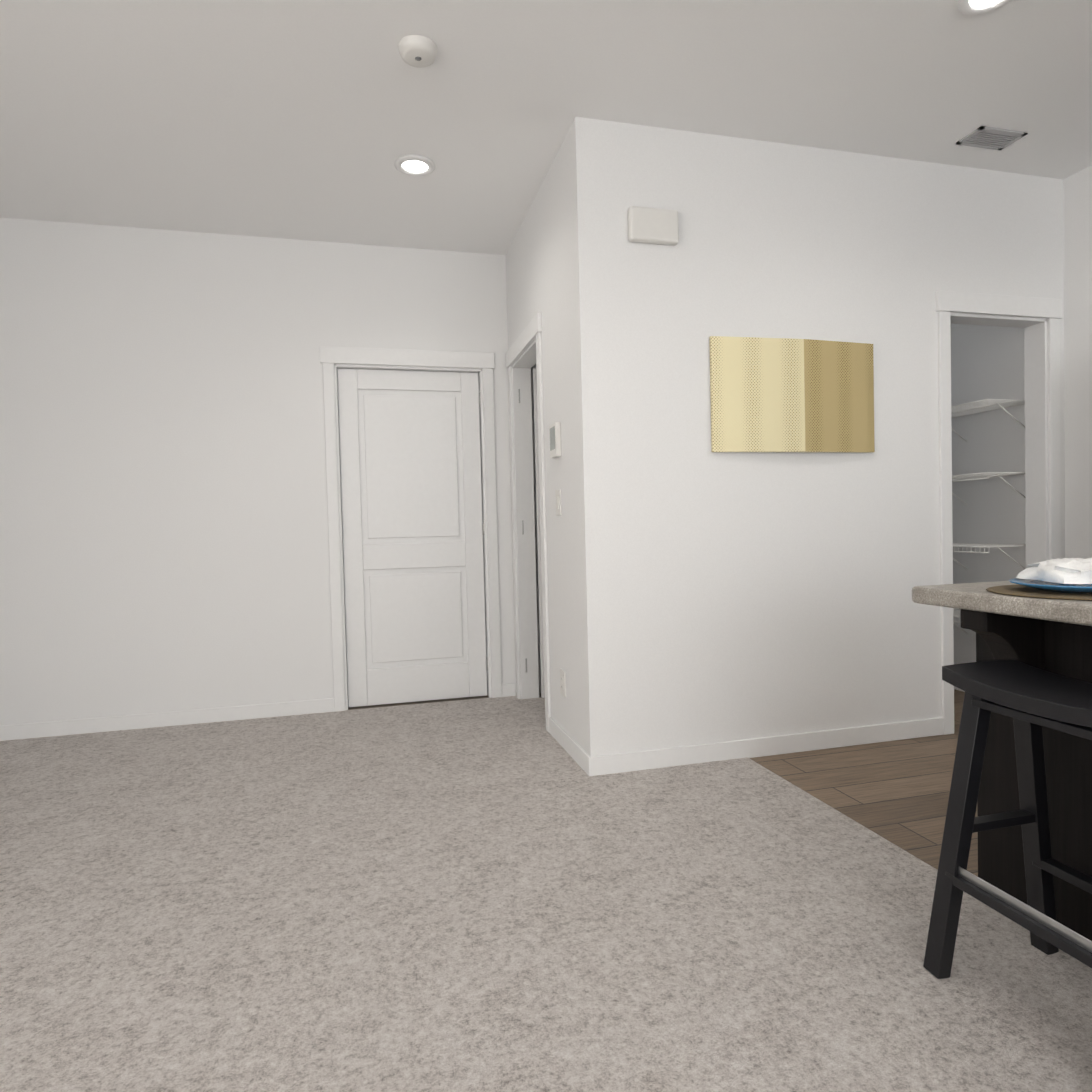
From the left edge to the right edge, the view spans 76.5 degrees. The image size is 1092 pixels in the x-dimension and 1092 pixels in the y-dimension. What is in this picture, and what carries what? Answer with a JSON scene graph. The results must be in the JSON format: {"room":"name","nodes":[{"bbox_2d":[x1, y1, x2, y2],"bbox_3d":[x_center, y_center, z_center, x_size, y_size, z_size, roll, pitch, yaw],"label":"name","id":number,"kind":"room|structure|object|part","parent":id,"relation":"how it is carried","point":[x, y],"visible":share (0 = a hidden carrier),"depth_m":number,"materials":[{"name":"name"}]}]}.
{"room":"living room","nodes":[
{"label":"living room","id":0,"kind":"room"},
{"bbox_2d":[0,217,540,725],"bbox_3d":[-1.477,-0.404,4.227,4.920,2.850,0.120,-2,2,-14],"label":"wall","id":1,"kind":"structure","parent":0,"point":[164,543],"depth_m":4.00,"materials":[{"name":"white paint"}]},
{"bbox_2d":[0,698,333,740],"bbox_3d":[-2.535,1.013,3.914,2.565,0.088,0.013,-2,2,-14],"label":"baseboard","id":2,"kind":"structure","parent":1,"relation":"attached to","point":[208,715],"depth_m":3.99,"materials":[{"name":"white wood"}]},
{"bbox_2d":[320,346,501,711],"bbox_3d":[-0.832,-0.110,4.389,1.064,2.220,0.142,-2,2,-14],"label":"door frame","id":3,"kind":"structure","parent":1,"relation":"attached to","point":[332,358],"depth_m":4.29,"materials":[{"name":"white wood"}]},
{"bbox_2d":[337,368,487,706],"bbox_3d":[-0.826,-0.057,4.393,0.886,2.090,0.058,-2,2,-14],"label":"front door","id":4,"kind":"structure","parent":1,"relation":"in","point":[411,491],"depth_m":4.38,"materials":[{"name":"white wood"}]},
{"bbox_2d":[506,134,581,747],"bbox_3d":[0.012,-0.431,3.819,0.120,2.850,1.415,-2,2,-14],"label":"wall","id":5,"kind":"structure","parent":0,"point":[538,269],"depth_m":3.40,"materials":[{"name":"white paint"}]},
{"bbox_2d":[506,312,550,731],"bbox_3d":[-0.055,-0.121,4.074,0.142,2.220,0.854,-2,2,-14],"label":"door frame","id":6,"kind":"structure","parent":5,"relation":"attached to","point":[519,372],"depth_m":4.39,"materials":[{"name":"white wood"}]},
{"bbox_2d":[518,368,544,697],"bbox_3d":[0.230,-0.085,4.412,0.769,2.090,0.041,-2,2,-2],"label":"door","id":7,"kind":"structure","parent":5,"relation":"in","point":[538,532],"depth_m":4.39,"materials":[{"name":"white paint"}]},
{"bbox_2d":[549,422,560,457],"bbox_3d":[0.044,-0.515,3.389,0.026,0.160,0.120,-2,2,-14],"label":"thermostat","id":8,"kind":"object","parent":5,"relation":"attached to","point":[555,438],"visible":1,"depth_m":3.34,"materials":[{"name":"white plastic"}]},
{"bbox_2d":[555,489,561,514],"bbox_3d":[0.058,-0.213,3.399,0.014,0.125,0.080,-2,2,-14],"label":"light switch","id":9,"kind":"object","parent":5,"relation":"attached to","point":[558,502],"visible":1,"depth_m":3.38,"materials":[{"name":"white plastic"}]},
{"bbox_2d":[560,669,565,696],"bbox_3d":[0.082,0.676,3.423,0.011,0.125,0.080,-2,2,-14],"label":"outlet","id":10,"kind":"object","parent":5,"relation":"attached to","point":[563,682],"visible":1,"depth_m":3.41,"materials":[{"name":"white plastic"}]},
{"bbox_2d":[549,717,583,769],"bbox_3d":[0.105,0.961,3.366,0.013,0.088,0.665,-2,2,-14],"label":"baseboard","id":11,"kind":"structure","parent":5,"relation":"attached to","point":[572,748],"depth_m":3.35,"materials":[{"name":"white wood"}]},
{"bbox_2d":[0,0,1091,254],"bbox_3d":[0.616,-1.821,0.105,7.240,0.100,9.090,-2,2,-14],"label":"ceiling","id":12,"kind":"structure","parent":0,"point":[312,120],"depth_m":2.82,"materials":[{"name":"white paint"}]},
{"bbox_2d":[394,154,434,175],"bbox_3d":[-0.628,-1.821,3.322,0.194,0.011,0.194,-2,2,-14],"label":"recessed light","id":13,"kind":"object","parent":12,"relation":"in","point":[414,165],"visible":1,"depth_m":3.31,"materials":[{"name":"white plastic"}]},
{"bbox_2d":[398,35,436,67],"bbox_3d":[-0.465,-1.790,2.518,0.140,0.038,0.140,-2,2,-14],"label":"smoke detector","id":14,"kind":"object","parent":12,"relation":"attached to","point":[419,51],"visible":0.98,"depth_m":2.49,"materials":[{"name":"white plastic"}]},
{"bbox_2d":[957,0,1011,15],"bbox_3d":[1.490,-1.847,2.320,0.194,0.011,0.194,-2,2,-14],"label":"recessed light","id":15,"kind":"object","parent":12,"relation":"in","point":[972,7],"visible":1,"depth_m":2.37,"materials":[{"name":"white plastic"}]},
{"bbox_2d":[956,126,1027,150],"bbox_3d":[2.064,-1.888,3.212,0.260,0.007,0.140,-2,2,-14],"label":"ceiling vent","id":16,"kind":"object","parent":12,"relation":"in","point":[990,138],"visible":1,"depth_m":3.21,"materials":[{"name":"grey metal"}]},
{"bbox_2d":[348,689,977,876],"bbox_3d":[0.692,1.127,0.186,7.240,0.100,9.090,-2,2,-14],"label":"floor","id":17,"kind":"structure","parent":0,"point":[896,792],"depth_m":2.90,"materials":[{"name":"wood"}]},
{"bbox_2d":[0,693,1091,1091],"bbox_3d":[0.690,1.074,0.185,7.000,0.006,8.850,-2,2,-14],"label":"floor carpet","id":18,"kind":"object","parent":17,"relation":"on","point":[492,895],"visible":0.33,"depth_m":1.88,"materials":[{"name":"grey carpet"}]},
{"bbox_2d":[923,659,1091,978],"bbox_3d":[1.139,0.658,1.496,0.365,0.737,0.470,-2,2,-14],"label":"stool","id":19,"kind":"object","parent":18,"relation":"on","point":[1031,700],"visible":1,"depth_m":1.63,"materials":[{"name":"black paint"}]},
{"bbox_2d":[960,609,1091,940],"bbox_3d":[1.842,0.599,0.895,0.985,0.858,2.434,-2,2,-14],"label":"kitchen island","id":20,"kind":"object","parent":17,"relation":"on","point":[1061,648],"visible":0.4,"depth_m":1.77,"materials":[{"name":"black wood"}]},
{"bbox_2d":[912,581,1091,625],"bbox_3d":[1.851,0.146,0.892,1.060,0.047,2.505,-2,2,-14],"label":"island countertop","id":21,"kind":"structure","parent":20,"relation":"on","point":[974,596],"depth_m":1.69,"materials":[{"name":"stone"}]},
{"bbox_2d":[986,584,1091,600],"bbox_3d":[1.312,0.112,1.695,0.400,0.004,0.400,-2,2,-14],"label":"placemat","id":22,"kind":"object","parent":21,"relation":"on","point":[1019,590],"visible":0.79,"depth_m":1.67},
{"bbox_2d":[1009,578,1091,593],"bbox_3d":[1.312,0.098,1.694,0.300,0.022,0.300,-2,2,-14],"label":"plate","id":23,"kind":"object","parent":22,"relation":"on","point":[1062,588],"visible":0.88,"depth_m":1.67,"materials":[{"name":"blue ceramic"}]},
{"bbox_2d":[1016,558,1091,583],"bbox_3d":[1.311,0.058,1.696,0.204,0.055,0.289,-2,2,-14],"label":"napkin","id":24,"kind":"object","parent":23,"relation":"on","point":[1070,570],"visible":1,"depth_m":1.67,"materials":[{"name":"fabric"}]},
{"bbox_2d":[567,117,1064,756],"bbox_3d":[1.445,-0.456,3.373,2.672,2.850,0.165,-2,2,-14],"label":"wall","id":25,"kind":"structure","parent":0,"point":[723,597],"depth_m":3.21,"materials":[{"name":"white paint"}]},
{"bbox_2d":[628,206,678,244],"bbox_3d":[0.471,-1.405,3.040,0.230,0.145,0.041,-2,2,-14],"label":"door chime","id":26,"kind":"object","parent":25,"relation":"attached to","point":[653,225],"visible":1,"depth_m":3.02,"materials":[{"name":"white plastic"}]},
{"bbox_2d":[584,717,942,775],"bbox_3d":[1.094,0.938,3.267,1.878,0.088,0.016,-2,2,-14],"label":"baseboard","id":27,"kind":"structure","parent":25,"relation":"attached to","point":[711,752],"depth_m":3.24,"materials":[{"name":"white wood"}]},
{"bbox_3d":[1.168,-0.700,3.232,0.860,0.520,0.041,-2,2,-14],"label":"art picture","id":28,"kind":"part","parent":25,"relation":"part of"},
{"bbox_2d":[935,290,1061,734],"bbox_3d":[2.330,-0.170,3.620,0.784,2.220,0.142,-2,2,-14],"label":"door frame","id":29,"kind":"structure","parent":25,"relation":"attached to","point":[1042,398],"depth_m":3.62,"materials":[{"name":"white wood"}]},
{"bbox_2d":[951,165,1091,691],"bbox_3d":[2.711,-0.506,4.050,0.120,2.850,1.457,-2,2,-14],"label":"wall","id":30,"kind":"structure","parent":0,"point":[987,362],"depth_m":3.98,"materials":[{"name":"white paint"}]},
{"bbox_2d":[951,399,1025,633],"bbox_3d":[2.425,-0.124,4.228,0.362,1.355,0.968,-2,2,-14],"label":"pantry shelves","id":31,"kind":"object","parent":30,"relation":"attached to","point":[985,405],"visible":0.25,"depth_m":3.89,"materials":[{"name":"white metal"}]}
]}

